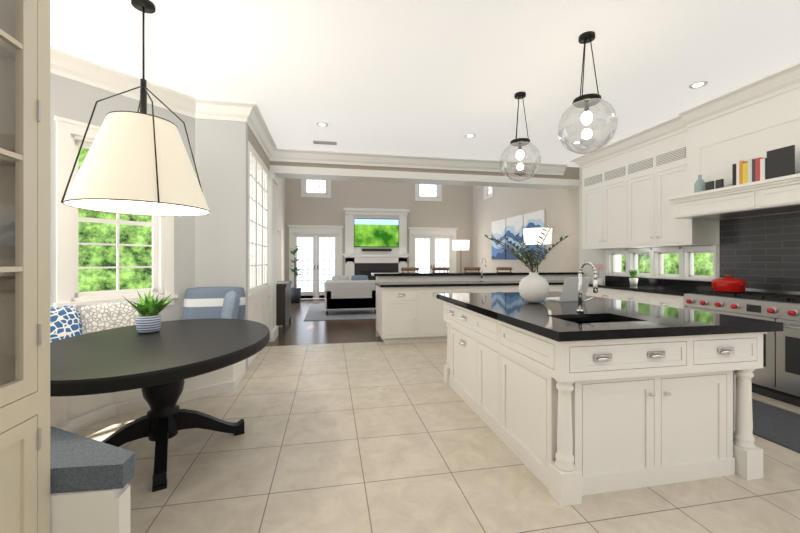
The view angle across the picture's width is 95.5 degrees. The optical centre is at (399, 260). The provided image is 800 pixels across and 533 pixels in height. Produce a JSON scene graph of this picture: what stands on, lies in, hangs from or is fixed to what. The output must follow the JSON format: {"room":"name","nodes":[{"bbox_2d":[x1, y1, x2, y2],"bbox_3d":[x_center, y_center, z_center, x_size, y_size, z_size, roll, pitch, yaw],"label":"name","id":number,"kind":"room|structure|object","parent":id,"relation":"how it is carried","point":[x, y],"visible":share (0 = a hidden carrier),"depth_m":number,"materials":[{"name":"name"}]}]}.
{"room":"kitchen and living room","nodes":[
{"label":"kitchen and living room","id":0,"kind":"room"},
{"bbox_2d":[265,298,382,346],"bbox_3d":[-0.674,1.325,9.316,8.600,0.050,7.050,0,0,-11],"label":"floor","id":1,"kind":"structure","parent":0,"point":[299,330],"depth_m":6.71,"materials":[{"name":"brown wood"}]},
{"bbox_2d":[276,281,291,330],"bbox_3d":[-2.511,0.870,7.129,0.656,0.860,1.050,0,0,-11],"label":"console","id":2,"kind":"object","parent":1,"relation":"on","point":[283,303],"visible":0.46,"depth_m":6.70,"materials":[{"name":"grey wood"}]},
{"bbox_2d":[289,245,301,302],"bbox_3d":[-3.220,0.425,11.082,0.472,1.750,0.508,0,0,-11],"label":"fiddle-leaf fig plant","id":3,"kind":"object","parent":1,"relation":"on","point":[295,294],"visible":0.94,"depth_m":11.00,"materials":[{"name":"green plant"}]},
{"bbox_2d":[304,304,375,320],"bbox_3d":[-0.780,1.294,9.473,3.150,0.012,2.900,0,0,-11],"label":"living room rug","id":4,"kind":"object","parent":1,"relation":"on","point":[316,312],"visible":0.36,"depth_m":8.60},
{"bbox_2d":[325,275,375,314],"bbox_3d":[-1.220,0.829,8.981,1.250,0.918,0.900,0,0,-11],"label":"sofa","id":5,"kind":"object","parent":4,"relation":"on","point":[345,293],"visible":0.98,"depth_m":8.55,"materials":[{"name":"white fabric"}]},
{"bbox_2d":[342,208,410,279],"bbox_3d":[-0.775,-0.225,12.222,2.300,3.050,0.700,0,0,-11],"label":"fireplace","id":6,"kind":"object","parent":1,"relation":"on","point":[358,261],"visible":0.6,"depth_m":12.26,"materials":[{"name":"white"}]},
{"bbox_2d":[354,218,398,250],"bbox_3d":[-0.783,-0.850,12.265,1.530,1.100,0.104,0,0,-11],"label":"screen","id":7,"kind":"object","parent":6,"relation":"attached to","point":[368,232],"visible":0.97,"depth_m":12.26,"materials":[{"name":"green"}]},
{"bbox_2d":[379,286,418,343],"bbox_3d":[-0.040,0.858,5.919,0.516,0.884,0.640,0,0,-11],"label":"base cabinet","id":8,"kind":"object","parent":1,"relation":"on","point":[409,307],"depth_m":5.62,"materials":[{"name":"white wood"}]},
{"bbox_2d":[375,278,564,285],"bbox_3d":[1.578,0.395,6.210,3.947,0.040,0.680,0,0,-11],"label":"countertop","id":9,"kind":"structure","parent":8,"relation":"on","point":[554,281],"depth_m":5.85,"materials":[{"name":"black stone"}]},
{"bbox_2d":[375,270,578,277],"bbox_3d":[1.472,0.250,6.709,3.967,0.040,0.460,0,0,-11],"label":"countertop","id":10,"kind":"structure","parent":8,"relation":"on","point":[377,275],"depth_m":6.49,"materials":[{"name":"black stone"}]},
{"bbox_2d":[401,267,418,272],"bbox_3d":[0.232,0.723,7.152,0.394,1.157,0.452,0,0,-11],"label":"stool","id":11,"kind":"object","parent":1,"relation":"on","point":[410,269],"visible":0.25,"depth_m":7.31,"materials":[{"name":"brown wood"}]},
{"bbox_2d":[419,286,454,342],"bbox_3d":[0.503,0.858,6.024,0.590,0.884,0.640,0,0,-11],"label":"base cabinet","id":12,"kind":"object","parent":1,"relation":"on","point":[433,327],"depth_m":5.71,"materials":[{"name":"white wood"}]},
{"bbox_2d":[432,267,448,271],"bbox_3d":[0.860,0.723,7.273,0.394,1.157,0.452,0,0,-11],"label":"stool","id":13,"kind":"object","parent":1,"relation":"on","point":[440,269],"visible":0.25,"depth_m":7.43,"materials":[{"name":"brown wood"}]},
{"bbox_2d":[452,240,469,249],"bbox_3d":[2.038,0.320,12.155,0.580,1.960,0.580,0,0,-11],"label":"floor lamp","id":14,"kind":"object","parent":1,"relation":"on","point":[460,244],"visible":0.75,"depth_m":11.91,"materials":[{"name":"white fabric"}]},
{"bbox_2d":[464,267,479,271],"bbox_3d":[1.528,0.723,7.402,0.394,1.157,0.452,0,0,-11],"label":"stool","id":15,"kind":"object","parent":1,"relation":"on","point":[471,268],"visible":0.27,"depth_m":7.55,"materials":[{"name":"brown wood"}]},
{"bbox_2d":[455,286,514,292],"bbox_3d":[1.300,0.858,6.177,1.035,0.884,0.640,0,0,-11],"label":"base cabinet","id":16,"kind":"object","parent":1,"relation":"on","point":[458,289],"depth_m":5.86,"materials":[{"name":"white wood"}]},
{"bbox_2d":[496,267,511,271],"bbox_3d":[2.235,0.723,7.538,0.394,1.157,0.452,0,0,-11],"label":"stool","id":17,"kind":"object","parent":1,"relation":"on","point":[503,268],"visible":0.27,"depth_m":7.68,"materials":[{"name":"brown wood"}]},
{"bbox_2d":[523,228,551,271],"bbox_3d":[2.902,0.320,7.667,0.580,1.960,0.580,0,0,-11],"label":"floor lamp","id":18,"kind":"object","parent":1,"relation":"on","point":[531,236],"visible":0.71,"depth_m":7.45,"materials":[{"name":"white fabric"}]},
{"bbox_2d":[515,286,562,291],"bbox_3d":[2.317,0.858,6.373,1.035,0.884,0.640,0,0,-11],"label":"base cabinet","id":19,"kind":"object","parent":1,"relation":"on","point":[551,288],"depth_m":6.10,"materials":[{"name":"white wood"}]},
{"bbox_2d":[50,0,799,370],"bbox_3d":[0.172,-1.200,5.583,8.050,5.000,14.400,0,0,-11],"label":"wall","id":20,"kind":"structure","parent":0,"point":[436,78],"depth_m":3.62,"materials":[{"name":"white paint"}]},
{"bbox_2d":[53,116,177,312],"bbox_3d":[-2.750,-0.380,3.561,0.210,1.720,0.980,0,0,34],"label":"window","id":21,"kind":"structure","parent":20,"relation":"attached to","point":[70,133],"depth_m":3.32,"materials":[{"name":"white wood"}]},
{"bbox_2d":[61,0,209,216],"bbox_3d":[-1.778,-1.064,2.519,0.828,1.431,0.828,0,0,-11],"label":"light","id":22,"kind":"object","parent":20,"relation":"hanging from","point":[136,163],"visible":1,"depth_m":2.31,"materials":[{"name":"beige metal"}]},
{"bbox_2d":[50,45,567,174],"bbox_3d":[0.184,-1.692,3.935,6.830,0.175,4.699,0,0,-11],"label":"crown molding","id":23,"kind":"structure","parent":20,"relation":"attached to","point":[68,65],"depth_m":4.17,"materials":[{"name":"white wood"}]},
{"bbox_2d":[288,225,343,298],"bbox_3d":[-2.823,0.070,12.227,1.820,2.460,0.220,0,0,-11],"label":"french door","id":24,"kind":"structure","parent":20,"relation":"in","point":[316,232],"depth_m":12.22,"materials":[{"name":"white wood"}]},
{"bbox_2d":[301,179,330,197],"bbox_3d":[-2.827,-2.505,12.246,1.010,0.810,0.180,0,0,-11],"label":"window","id":25,"kind":"structure","parent":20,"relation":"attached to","point":[305,193],"depth_m":12.20,"materials":[{"name":"white"}]},
{"bbox_2d":[316,122,327,126],"bbox_3d":[-1.021,-1.778,4.773,0.154,0.004,0.154,0,0,-20],"label":"recessed light","id":26,"kind":"object","parent":20,"relation":"in","point":[321,124],"depth_m":4.77,"materials":[{"name":"white"}]},
{"bbox_2d":[313,140,336,144],"bbox_3d":[-1.137,-1.777,5.509,0.350,0.006,0.150,0,0,-11],"label":"air vent","id":27,"kind":"object","parent":20,"relation":"in","point":[314,142],"depth_m":5.48,"materials":[{"name":"white metal"}]},
{"bbox_2d":[415,184,441,200],"bbox_3d":[1.003,-2.505,12.984,1.010,0.810,0.180,0,0,-11],"label":"window","id":28,"kind":"structure","parent":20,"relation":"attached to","point":[438,197],"depth_m":12.96,"materials":[{"name":"white wood"}]},
{"bbox_2d":[408,227,457,272],"bbox_3d":[1.164,0.070,12.995,1.820,2.460,0.220,0,0,-11],"label":"french door","id":29,"kind":"structure","parent":20,"relation":"in","point":[431,234],"depth_m":12.98,"materials":[{"name":"white wood"}]},
{"bbox_2d":[465,134,475,137],"bbox_3d":[1.004,-1.778,5.204,0.154,0.004,0.154,0,0,34],"label":"recessed light","id":30,"kind":"object","parent":20,"relation":"in","point":[468,135],"depth_m":5.19,"materials":[{"name":"white"}]},
{"bbox_2d":[484,186,493,199],"bbox_3d":[2.963,-2.340,11.900,0.180,0.640,0.740,0,0,-11],"label":"window","id":31,"kind":"structure","parent":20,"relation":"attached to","point":[487,194],"depth_m":12.10,"materials":[{"name":"white wood"}]},
{"bbox_2d":[492,219,505,258],"bbox_3d":[3.026,-0.620,11.143,0.037,1.200,0.920,0,0,-11],"label":"artwork","id":32,"kind":"object","parent":20,"relation":"attached to","point":[499,226],"depth_m":11.05},
{"bbox_2d":[506,215,522,258],"bbox_3d":[3.211,-0.620,10.181,0.037,1.200,0.920,0,0,-11],"label":"artwork","id":33,"kind":"object","parent":20,"relation":"attached to","point":[513,227],"depth_m":10.15},
{"bbox_2d":[500,91,540,180],"bbox_3d":[1.287,-1.314,3.894,0.423,0.932,0.423,0,0,-11],"label":"globe pendant light","id":34,"kind":"object","parent":20,"relation":"hanging from","point":[519,143],"visible":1,"depth_m":3.86,"materials":[{"name":"clear glass"}]},
{"bbox_2d":[523,210,544,258],"bbox_3d":[3.397,-0.620,9.219,0.037,1.200,0.920,0,0,-11],"label":"artwork","id":35,"kind":"object","parent":20,"relation":"attached to","point":[536,219],"depth_m":9.11},
{"bbox_2d":[558,31,617,153],"bbox_3d":[1.482,-1.314,2.882,0.423,0.932,0.423,0,0,-11],"label":"globe pendant light","id":36,"kind":"object","parent":20,"relation":"hanging from","point":[586,102],"visible":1,"depth_m":2.85,"materials":[{"name":"clear glass"}]},
{"bbox_2d":[570,115,713,248],"bbox_3d":[3.473,-0.984,5.492,0.497,1.588,2.108,0,0,-11],"label":"upper cabinet","id":37,"kind":"object","parent":20,"relation":"attached to","point":[632,184],"visible":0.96,"depth_m":5.17,"materials":[{"name":"white wood"}]},
{"bbox_2d":[689,81,707,88],"bbox_3d":[3.027,-1.778,3.689,0.154,0.004,0.154,0,0,-20],"label":"recessed light","id":38,"kind":"object","parent":20,"relation":"in","point":[691,86],"depth_m":3.68,"materials":[{"name":"white"}]},
{"bbox_2d":[668,62,799,219],"bbox_3d":[3.748,-1.137,3.492,0.712,1.283,1.920,0,0,-11],"label":"range hood","id":39,"kind":"object","parent":20,"relation":"attached to","point":[758,118],"visible":0.81,"depth_m":3.77,"materials":[{"name":"white painted wood"}]},
{"bbox_2d":[694,145,794,192],"bbox_3d":[3.506,-0.885,3.636,0.200,0.270,1.125,0,0,-11],"label":"decor","id":40,"kind":"object","parent":39,"relation":"on","point":[779,162],"visible":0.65,"depth_m":3.49,"materials":[{"name":"black"}]},
{"bbox_2d":[75,341,799,532],"bbox_3d":[0.520,1.325,2.061,8.200,0.050,7.650,0,0,-11],"label":"floor","id":41,"kind":"structure","parent":0,"point":[371,437],"depth_m":2.22,"materials":[{"name":"beige tile"}]},
{"bbox_2d":[0,0,49,532],"bbox_3d":[-1.301,-0.239,0.604,0.667,3.078,1.278,0,0,-11],"label":"tall cabinet","id":42,"kind":"object","parent":41,"relation":"on","point":[24,266],"visible":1,"depth_m":1.20,"materials":[{"name":"beige wood"}]},
{"bbox_2d":[50,359,245,532],"bbox_3d":[-2.128,1.065,2.625,1.786,0.470,2.992,0,0,-11],"label":"banquette","id":43,"kind":"object","parent":41,"relation":"on","point":[101,511],"visible":0.38,"depth_m":2.67,"materials":[{"name":"white wood"}]},
{"bbox_2d":[50,426,134,493],"bbox_3d":[-2.137,0.784,2.615,1.732,0.088,2.976,0,0,-11],"label":"bench cushion","id":44,"kind":"object","parent":43,"relation":"on","point":[79,463],"visible":0.29,"depth_m":1.33,"materials":[{"name":"grey fabric"}]},
{"bbox_2d":[183,287,245,319],"bbox_3d":[-1.954,0.510,3.956,0.707,0.432,0.426,0,0,19],"label":"chair","id":45,"kind":"object","parent":44,"relation":"on","point":[199,303],"depth_m":3.90,"materials":[{"name":"blue fabric"}]},
{"bbox_2d":[50,318,269,491],"bbox_3d":[-1.620,0.919,2.489,1.360,0.762,1.760,0,0,-11],"label":"table","id":46,"kind":"object","parent":41,"relation":"on","point":[163,362],"visible":0.81,"depth_m":2.26,"materials":[{"name":"black wood"}]},
{"bbox_2d":[124,287,174,333],"bbox_3d":[-1.861,0.372,2.717,0.398,0.330,0.406,0,0,-11],"label":"potted plant","id":47,"kind":"object","parent":46,"relation":"on","point":[149,309],"visible":1,"depth_m":2.67,"materials":[{"name":"green plant"}]},
{"bbox_2d":[248,140,259,299],"bbox_3d":[-2.115,-0.498,4.537,0.557,1.875,0.504,0,0,-11],"label":"window","id":48,"kind":"structure","parent":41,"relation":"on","point":[258,242],"depth_m":4.78,"materials":[{"name":"white wood"}]},
{"bbox_2d":[248,292,263,365],"bbox_3d":[-2.170,0.871,4.772,0.537,0.860,0.945,0,0,-11],"label":"base cabinet","id":49,"kind":"object","parent":41,"relation":"on","point":[256,305],"depth_m":4.83,"materials":[{"name":"white wood"}]},
{"bbox_2d":[260,158,263,291],"bbox_3d":[-2.205,-0.498,5.007,0.557,1.875,0.454,0,0,-11],"label":"window","id":50,"kind":"structure","parent":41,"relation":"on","point":[261,162],"depth_m":5.26,"materials":[{"name":"white wood"}]},
{"bbox_2d":[264,292,267,326],"bbox_3d":[-2.305,0.871,5.469,0.537,0.860,0.475,0,0,-11],"label":"base cabinet","id":51,"kind":"object","parent":41,"relation":"on","point":[265,293],"depth_m":5.59,"materials":[{"name":"white wood"}]},
{"bbox_2d":[264,164,269,291],"bbox_3d":[-2.296,-0.498,5.478,0.557,1.875,0.504,0,0,-11],"label":"window","id":52,"kind":"structure","parent":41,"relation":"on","point":[266,172],"depth_m":5.68,"materials":[{"name":"white"}]},
{"bbox_2d":[437,262,782,506],"bbox_3d":[1.319,0.655,3.039,1.460,1.289,2.150,0,0,-11],"label":"kitchen island","id":53,"kind":"object","parent":41,"relation":"on","point":[568,403],"visible":1,"depth_m":2.14,"materials":[{"name":"white painted wood"},{"name":"black granite"},{"name":"chrome"}]},
{"bbox_2d":[485,225,569,302],"bbox_3d":[1.099,0.048,3.110,0.810,0.633,0.776,0,0,-11],"label":"vase","id":54,"kind":"object","parent":53,"relation":"on","point":[533,286],"visible":1,"depth_m":3.04,"materials":[{"name":"white ceramic"}]},
{"bbox_2d":[545,277,590,301],"bbox_3d":[1.510,0.258,3.314,0.300,0.212,0.282,0,0,-23],"label":"laptop","id":55,"kind":"object","parent":53,"relation":"on","point":[569,292],"visible":0.89,"depth_m":3.21,"materials":[{"name":"silver metal"}]},
{"bbox_2d":[586,284,637,298],"bbox_3d":[3.337,0.858,5.724,0.677,0.884,0.978,0,0,-11],"label":"base cabinet","id":56,"kind":"object","parent":41,"relation":"on","point":[604,290],"depth_m":5.41,"materials":[{"name":"white wood"}]},
{"bbox_2d":[592,276,602,282],"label":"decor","id":57,"kind":"object","parent":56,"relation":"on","point":[600,280],"depth_m":6.06,"materials":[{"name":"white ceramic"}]},
{"bbox_2d":[593,263,603,269],"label":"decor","id":58,"kind":"object","parent":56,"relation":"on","point":[596,265],"depth_m":6.04,"materials":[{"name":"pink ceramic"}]},
{"bbox_2d":[629,269,637,284],"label":"decor","id":59,"kind":"object","parent":56,"relation":"on","point":[633,280],"depth_m":5.46,"materials":[{"name":"white ceramic"}]},
{"bbox_2d":[614,288,693,308],"bbox_3d":[3.521,0.858,4.764,0.677,0.884,0.978,0,0,-11],"label":"base cabinet","id":60,"kind":"object","parent":41,"relation":"on","point":[663,292],"depth_m":4.63,"materials":[{"name":"white wood"}]},
{"bbox_2d":[683,288,799,406],"bbox_3d":[3.708,0.810,3.555,0.732,0.980,1.420,0,0,-11],"label":"range","id":61,"kind":"object","parent":41,"relation":"on","point":[777,376],"visible":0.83,"depth_m":3.38,"materials":[{"name":"silver metal"}]},
{"bbox_2d":[711,275,746,292],"bbox_3d":[3.610,0.257,3.995,0.290,0.185,0.316,0,0,-11],"label":"cooking pot","id":62,"kind":"object","parent":61,"relation":"on","point":[728,284],"visible":1,"depth_m":3.90,"materials":[{"name":"red metal"}]},
{"bbox_2d":[752,399,799,452],"bbox_3d":[2.958,1.294,3.014,0.750,0.012,1.300,0,0,-11],"label":"area rug","id":63,"kind":"object","parent":41,"relation":"on","point":[777,425],"visible":0.33,"depth_m":2.83,"materials":[{"name":"grey fabric"}]},
{"bbox_2d":[605,249,626,275],"bbox_3d":[3.679,0.040,6.070,0.180,0.446,0.486,0,0,-11],"label":"window","id":64,"kind":"structure","parent":0,"point":[611,254],"depth_m":6.22,"materials":[{"name":"white wood"}]},
{"bbox_2d":[626,248,651,277],"bbox_3d":[3.765,0.040,5.623,0.180,0.446,0.486,0,0,-11],"label":"window","id":65,"kind":"structure","parent":0,"point":[632,259],"depth_m":5.74,"materials":[{"name":"white wood"}]},
{"bbox_2d":[652,247,680,278],"bbox_3d":[3.851,0.040,5.176,0.180,0.446,0.486,0,0,-11],"label":"window","id":66,"kind":"structure","parent":0,"point":[658,253],"depth_m":5.28,"materials":[{"name":"white wood"}]},
{"bbox_2d":[681,245,717,280],"bbox_3d":[3.937,0.040,4.730,0.180,0.446,0.486,0,0,-11],"label":"window","id":67,"kind":"structure","parent":0,"point":[687,262],"depth_m":4.80,"materials":[{"name":"white wood"}]},
{"bbox_2d":[720,212,799,291],"bbox_3d":[4.083,-0.060,3.602,0.012,0.860,1.730,0,0,-11],"label":"tile backsplash","id":68,"kind":"structure","parent":0,"point":[759,252],"depth_m":4.00,"materials":[{"name":"grey tile"}]},
{"label":"outside","id":69,"kind":"structure","parent":0,"visible":0},
{"bbox_2d":[297,180,448,291],"bbox_3d":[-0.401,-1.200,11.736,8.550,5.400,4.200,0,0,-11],"label":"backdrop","id":70,"kind":"structure","parent":69,"point":[332,240],"depth_m":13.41,"materials":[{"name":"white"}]},
{"bbox_2d":[78,147,712,291],"bbox_3d":[-0.315,-0.450,4.013,10.900,4.500,8.000,0,0,-11],"label":"garden","id":71,"kind":"object","parent":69,"point":[109,250],"depth_m":6.17,"materials":[{"name":"green plant"}]}
]}

